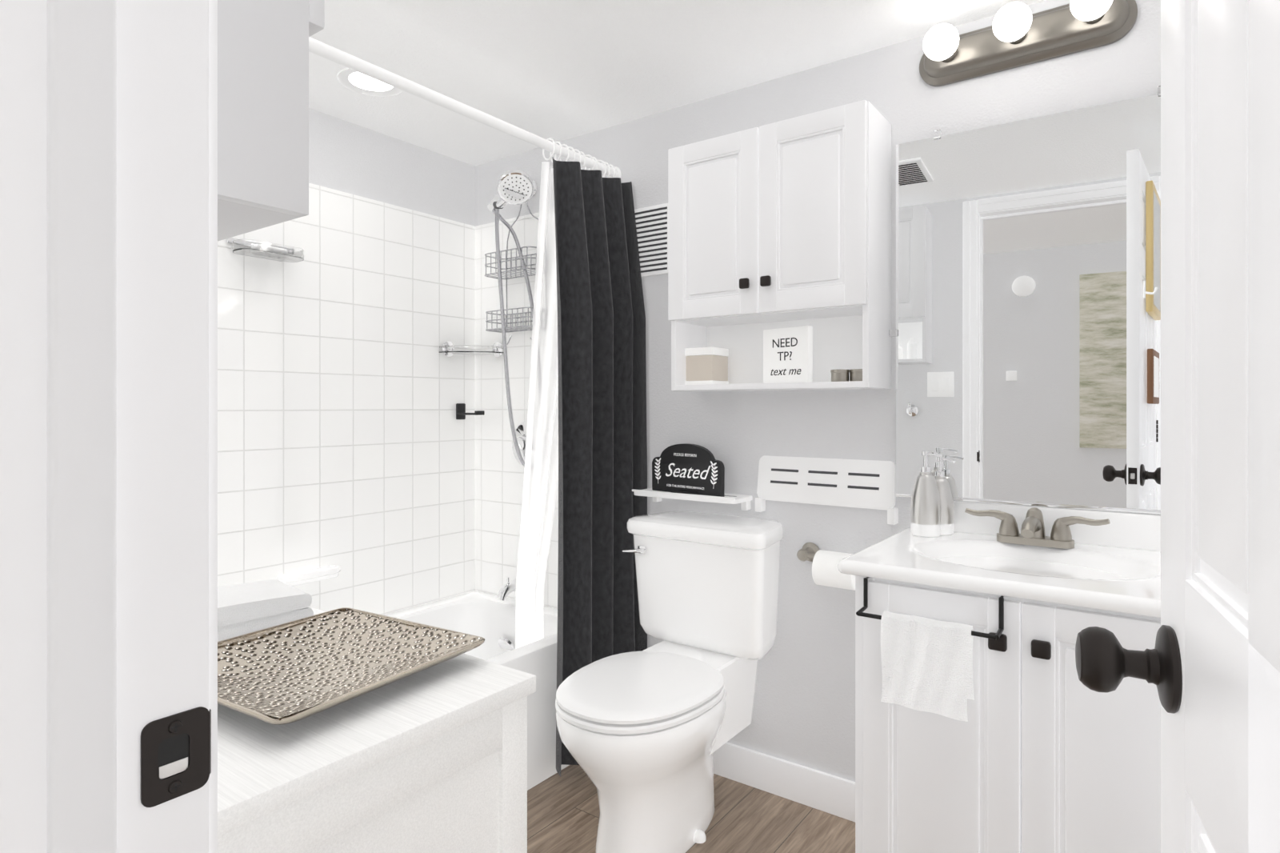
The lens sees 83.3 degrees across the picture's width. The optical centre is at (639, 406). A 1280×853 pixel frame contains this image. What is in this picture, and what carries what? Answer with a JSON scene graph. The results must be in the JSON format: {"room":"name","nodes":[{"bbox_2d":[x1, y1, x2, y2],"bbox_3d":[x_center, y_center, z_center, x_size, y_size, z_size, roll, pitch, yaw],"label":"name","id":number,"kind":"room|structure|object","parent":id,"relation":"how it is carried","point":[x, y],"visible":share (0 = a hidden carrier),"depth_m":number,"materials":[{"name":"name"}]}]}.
{"room":"bathroom","nodes":[
{"label":"bathroom","id":0,"kind":"room"},
{"bbox_2d":[0,0,217,852],"bbox_3d":[-0.062,0.093,0.243,0.782,2.054,0.154,0,0,36],"label":"door frame","id":1,"kind":"structure","parent":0,"point":[109,108],"depth_m":0.43,"materials":[{"name":"white paint"}]},
{"bbox_2d":[140,706,211,807],"bbox_3d":[-0.301,0.227,0.470,0.007,0.054,0.044,0,0,28],"label":"strike plate","id":2,"kind":"object","parent":1,"relation":"attached to","point":[176,749],"visible":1,"depth_m":0.47,"materials":[{"name":"black metal"}]},
{"bbox_2d":[308,108,475,226],"bbox_3d":[-1.227,0.085,2.140,0.100,2.070,1.820,0,0,36],"label":"wall","id":3,"kind":"structure","parent":0,"point":[344,156],"depth_m":2.53,"materials":[{"name":"grey paint"}]},
{"bbox_2d":[217,182,475,615],"bbox_3d":[-1.150,0.015,2.153,0.008,1.450,1.692,0,0,36],"label":"wall tile","id":4,"kind":"structure","parent":3,"relation":"attached to","point":[342,442],"depth_m":2.40,"materials":[{"name":"white tile"}]},
{"bbox_2d":[308,0,1044,166],"bbox_3d":[-0.178,-0.980,0.605,5.600,0.060,3.270,0,0,36],"label":"ceiling","id":5,"kind":"structure","parent":0,"point":[559,70],"depth_m":1.94,"materials":[{"name":"white paint"}]},
{"bbox_2d":[337,68,403,96],"bbox_3d":[-0.784,-0.947,2.102,0.184,0.005,0.184,0,0,36],"label":"recessed light","id":6,"kind":"object","parent":5,"relation":"in","point":[358,82],"visible":0.54,"depth_m":2.12,"materials":[{"name":"white plastic"}]},
{"bbox_2d":[527,764,855,852],"bbox_3d":[-0.178,1.150,0.605,5.600,0.060,3.270,0,0,36],"label":"floor","id":7,"kind":"structure","parent":0,"point":[563,810],"depth_m":1.94,"materials":[{"name":"wood"}]},
{"bbox_2d":[217,606,535,852],"bbox_3d":[-0.726,0.810,1.276,0.786,0.620,0.732,0,0,36],"label":"base cabinet","id":8,"kind":"object","parent":7,"relation":"on","point":[434,759],"visible":0.59,"depth_m":1.14,"materials":[{"name":"white wood"}]},
{"bbox_2d":[217,579,313,641],"bbox_3d":[-0.895,0.451,1.516,0.198,0.099,0.340,0,0,44],"label":"folded towel","id":9,"kind":"object","parent":8,"relation":"on","point":[243,608],"visible":0.4,"depth_m":1.51,"materials":[{"name":"white fabric"}]},
{"bbox_2d":[217,607,484,724],"bbox_3d":[-0.595,0.475,1.335,0.438,0.048,0.438,0,0,31],"label":"tray","id":10,"kind":"object","parent":8,"relation":"on","point":[298,670],"visible":0.88,"depth_m":1.38,"materials":[{"name":"beige"}]},
{"bbox_2d":[383,590,568,790],"bbox_3d":[-0.864,0.920,1.950,0.690,0.400,1.680,0,0,36],"label":"bathtub","id":11,"kind":"object","parent":7,"relation":"on","point":[520,635],"visible":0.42,"depth_m":2.50,"materials":[{"name":"white ceramic"}]},
{"bbox_2d":[555,510,783,852],"bbox_3d":[0.060,0.724,1.900,0.448,0.793,0.667,0,0,36],"label":"toilet","id":12,"kind":"object","parent":7,"relation":"on","point":[646,726],"visible":1,"depth_m":1.88,"materials":[{"name":"white ceramic"}]},
{"bbox_2d":[837,450,1160,852],"bbox_3d":[0.790,0.613,1.447,0.653,1.014,0.565,0,0,36],"label":"vanity","id":13,"kind":"object","parent":7,"relation":"on","point":[978,730],"visible":0.91,"depth_m":1.32,"materials":[{"name":"white wood"}]},
{"bbox_2d":[475,0,1160,781],"bbox_3d":[0.349,0.085,2.182,2.600,2.070,0.100,0,0,36],"label":"wall","id":14,"kind":"structure","parent":0,"point":[803,714],"depth_m":2.02,"materials":[{"name":"grey paint"}]},
{"bbox_2d":[484,169,548,469],"bbox_3d":[-0.421,-0.309,2.521,0.218,1.061,0.429,0,0,-22],"label":"shower head","id":15,"kind":"object","parent":14,"relation":"attached to","point":[514,186],"visible":1,"depth_m":2.52},
{"bbox_2d":[475,208,558,608],"bbox_3d":[-0.350,0.015,2.623,0.750,1.450,0.008,0,0,36],"label":"wall tile","id":16,"kind":"structure","parent":14,"relation":"attached to","point":[517,507],"depth_m":2.70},
{"bbox_2d":[632,488,752,510],"bbox_3d":[0.156,0.281,2.180,0.360,0.048,0.125,0,0,36],"label":"shelf","id":17,"kind":"object","parent":14,"relation":"attached to","point":[745,500],"visible":0.91,"depth_m":2.12,"materials":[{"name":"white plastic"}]},
{"bbox_2d":[652,443,724,496],"bbox_3d":[0.142,0.187,2.177,0.265,0.150,0.040,0,0,42],"label":"sign","id":18,"kind":"object","parent":17,"relation":"on","point":[684,468],"visible":0.99,"depth_m":2.16,"materials":[{"name":"black wood"}]},
{"bbox_2d":[668,100,891,391],"bbox_3d":[0.362,-0.394,1.969,0.575,0.695,0.225,0,0,36],"label":"upper cabinet","id":19,"kind":"object","parent":14,"relation":"attached to","point":[787,222],"visible":1,"depth_m":1.88,"materials":[{"name":"white wood"}]},
{"bbox_2d":[685,346,728,384],"bbox_3d":[0.198,-0.117,2.121,0.094,0.108,0.095,0,0,36],"label":"box","id":20,"kind":"object","parent":19,"relation":"in","point":[704,365],"visible":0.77,"depth_m":2.09,"materials":[{"name":"beige"}]},
{"bbox_2d":[763,325,812,383],"bbox_3d":[0.398,-0.138,1.948,0.023,0.150,0.150,0,0,-42],"label":"paper sign","id":21,"kind":"object","parent":19,"relation":"attached to","point":[787,351],"visible":0.99,"depth_m":1.94,"materials":[{"name":"white paper"}]},
{"bbox_2d":[830,368,862,381],"bbox_3d":[0.537,-0.079,1.844,0.093,0.032,0.047,0,0,17],"label":"tins","id":22,"kind":"object","parent":19,"relation":"in","point":[841,374],"visible":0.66,"depth_m":1.83,"materials":[{"name":"silver metal"}]},
{"bbox_2d":[713,741,855,821],"bbox_3d":[-0.178,1.067,0.605,5.400,0.105,3.070,0,0,36],"label":"baseboard","id":23,"kind":"structure","parent":14,"relation":"attached to","point":[818,790],"depth_m":2.05,"materials":[{"name":"white paint"}]},
{"bbox_2d":[796,542,855,590],"bbox_3d":[0.515,0.431,1.933,0.215,0.100,0.104,0,0,36],"label":"toilet paper holder","id":24,"kind":"object","parent":14,"relation":"attached to","point":[825,570],"visible":0.75,"depth_m":1.90,"materials":[{"name":"white paper"}]},
{"bbox_2d":[755,455,898,524],"bbox_3d":[0.504,0.224,1.986,0.400,0.162,0.034,0,0,36],"label":"shelf","id":25,"kind":"object","parent":14,"relation":"attached to","point":[869,484],"visible":0.98,"depth_m":1.97,"materials":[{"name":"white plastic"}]},
{"bbox_2d":[889,85,1160,514],"bbox_3d":[0.934,-0.229,1.669,0.692,0.919,0.012,0,0,33],"label":"mirror","id":26,"kind":"object","parent":14,"relation":"attached to","point":[1027,333],"visible":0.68,"depth_m":1.68,"materials":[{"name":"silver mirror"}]},
{"bbox_2d":[919,0,1137,86],"bbox_3d":[0.860,-0.865,1.651,0.460,0.112,0.155,0,0,36],"label":"sconce","id":27,"kind":"object","parent":14,"relation":"attached to","point":[1017,37],"visible":1,"depth_m":1.66,"materials":[{"name":"silver metal"}]},
{"bbox_3d":[-0.715,0.085,0.717,2.400,2.070,0.120,0,0,36],"label":"wall","id":28,"kind":"structure","parent":0,"visible":0},
{"bbox_2d":[226,237,303,262],"bbox_3d":[-1.099,-0.468,2.133,0.096,0.045,0.198,0,0,36],"label":"soap dish","id":29,"kind":"object","parent":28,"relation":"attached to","point":[247,247],"visible":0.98,"depth_m":2.10,"materials":[{"name":"silver metal"}]},
{"bbox_2d":[217,0,324,240],"bbox_3d":[-0.614,-0.545,0.860,0.575,0.695,0.225,0,0,36],"label":"upper cabinet","id":30,"kind":"object","parent":28,"relation":"attached to","point":[263,45],"visible":0.31,"depth_m":0.71,"materials":[{"name":"grey wood"}]},
{"bbox_2d":[277,564,340,586],"bbox_3d":[-1.025,0.528,2.247,0.083,0.042,0.183,0,0,36],"label":"soap ledge","id":31,"kind":"object","parent":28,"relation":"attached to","point":[307,576],"visible":0.91,"depth_m":2.22,"materials":[{"name":"white ceramic"}]},
{"bbox_2d":[456,403,484,419],"bbox_3d":[-0.647,0.019,2.738,0.116,0.062,0.044,0,0,36],"label":"holder","id":32,"kind":"object","parent":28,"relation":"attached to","point":[461,414],"visible":1,"depth_m":2.75,"materials":[{"name":"black metal"}]},
{"bbox_2d":[439,340,503,357],"bbox_3d":[-0.630,-0.217,2.712,0.175,0.060,0.175,0,0,36],"label":"corner shelf","id":33,"kind":"object","parent":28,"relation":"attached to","point":[448,349],"visible":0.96,"depth_m":2.71,"materials":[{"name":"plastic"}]},
{"bbox_2d":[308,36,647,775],"bbox_3d":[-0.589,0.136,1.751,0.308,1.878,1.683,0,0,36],"label":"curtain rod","id":34,"kind":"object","parent":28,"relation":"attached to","point":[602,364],"visible":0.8,"depth_m":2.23,"materials":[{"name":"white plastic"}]},
{"bbox_2d":[552,157,647,775],"bbox_3d":[-0.129,0.168,2.230,0.126,1.815,0.345,0,0,36],"label":"shower curtain","id":35,"kind":"object","parent":34,"relation":"hanging from","point":[602,364],"depth_m":2.23,"materials":[{"name":"black fabric"}]},
{"bbox_2d":[496,572,535,600],"bbox_3d":[-0.455,0.651,2.598,0.064,0.080,0.154,0,0,36],"label":"tub spout","id":36,"kind":"object","parent":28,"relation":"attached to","point":[527,581],"visible":1,"depth_m":2.59,"materials":[{"name":"silver metal"}]},
{"bbox_2d":[512,420,545,469],"bbox_3d":[-0.430,0.141,2.632,0.172,0.174,0.069,0,0,36],"label":"shower valve","id":37,"kind":"object","parent":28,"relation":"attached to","point":[527,433],"visible":0.73,"depth_m":2.63,"materials":[{"name":"silver metal"}]},
{"bbox_2d":[634,203,667,276],"bbox_3d":[0.023,-0.537,2.348,0.187,0.225,0.012,0,0,36],"label":"air vent","id":38,"kind":"object","parent":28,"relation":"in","point":[651,222],"visible":0.62,"depth_m":2.33,"materials":[{"name":"white plastic"}]},
{"bbox_2d":[1075,0,1279,852],"bbox_3d":[0.351,0.121,0.413,0.186,1.978,0.668,0,0,32],"label":"door","id":39,"kind":"structure","parent":28,"relation":"in","point":[1214,663],"depth_m":0.52,"materials":[{"name":"white paint"}]}
]}

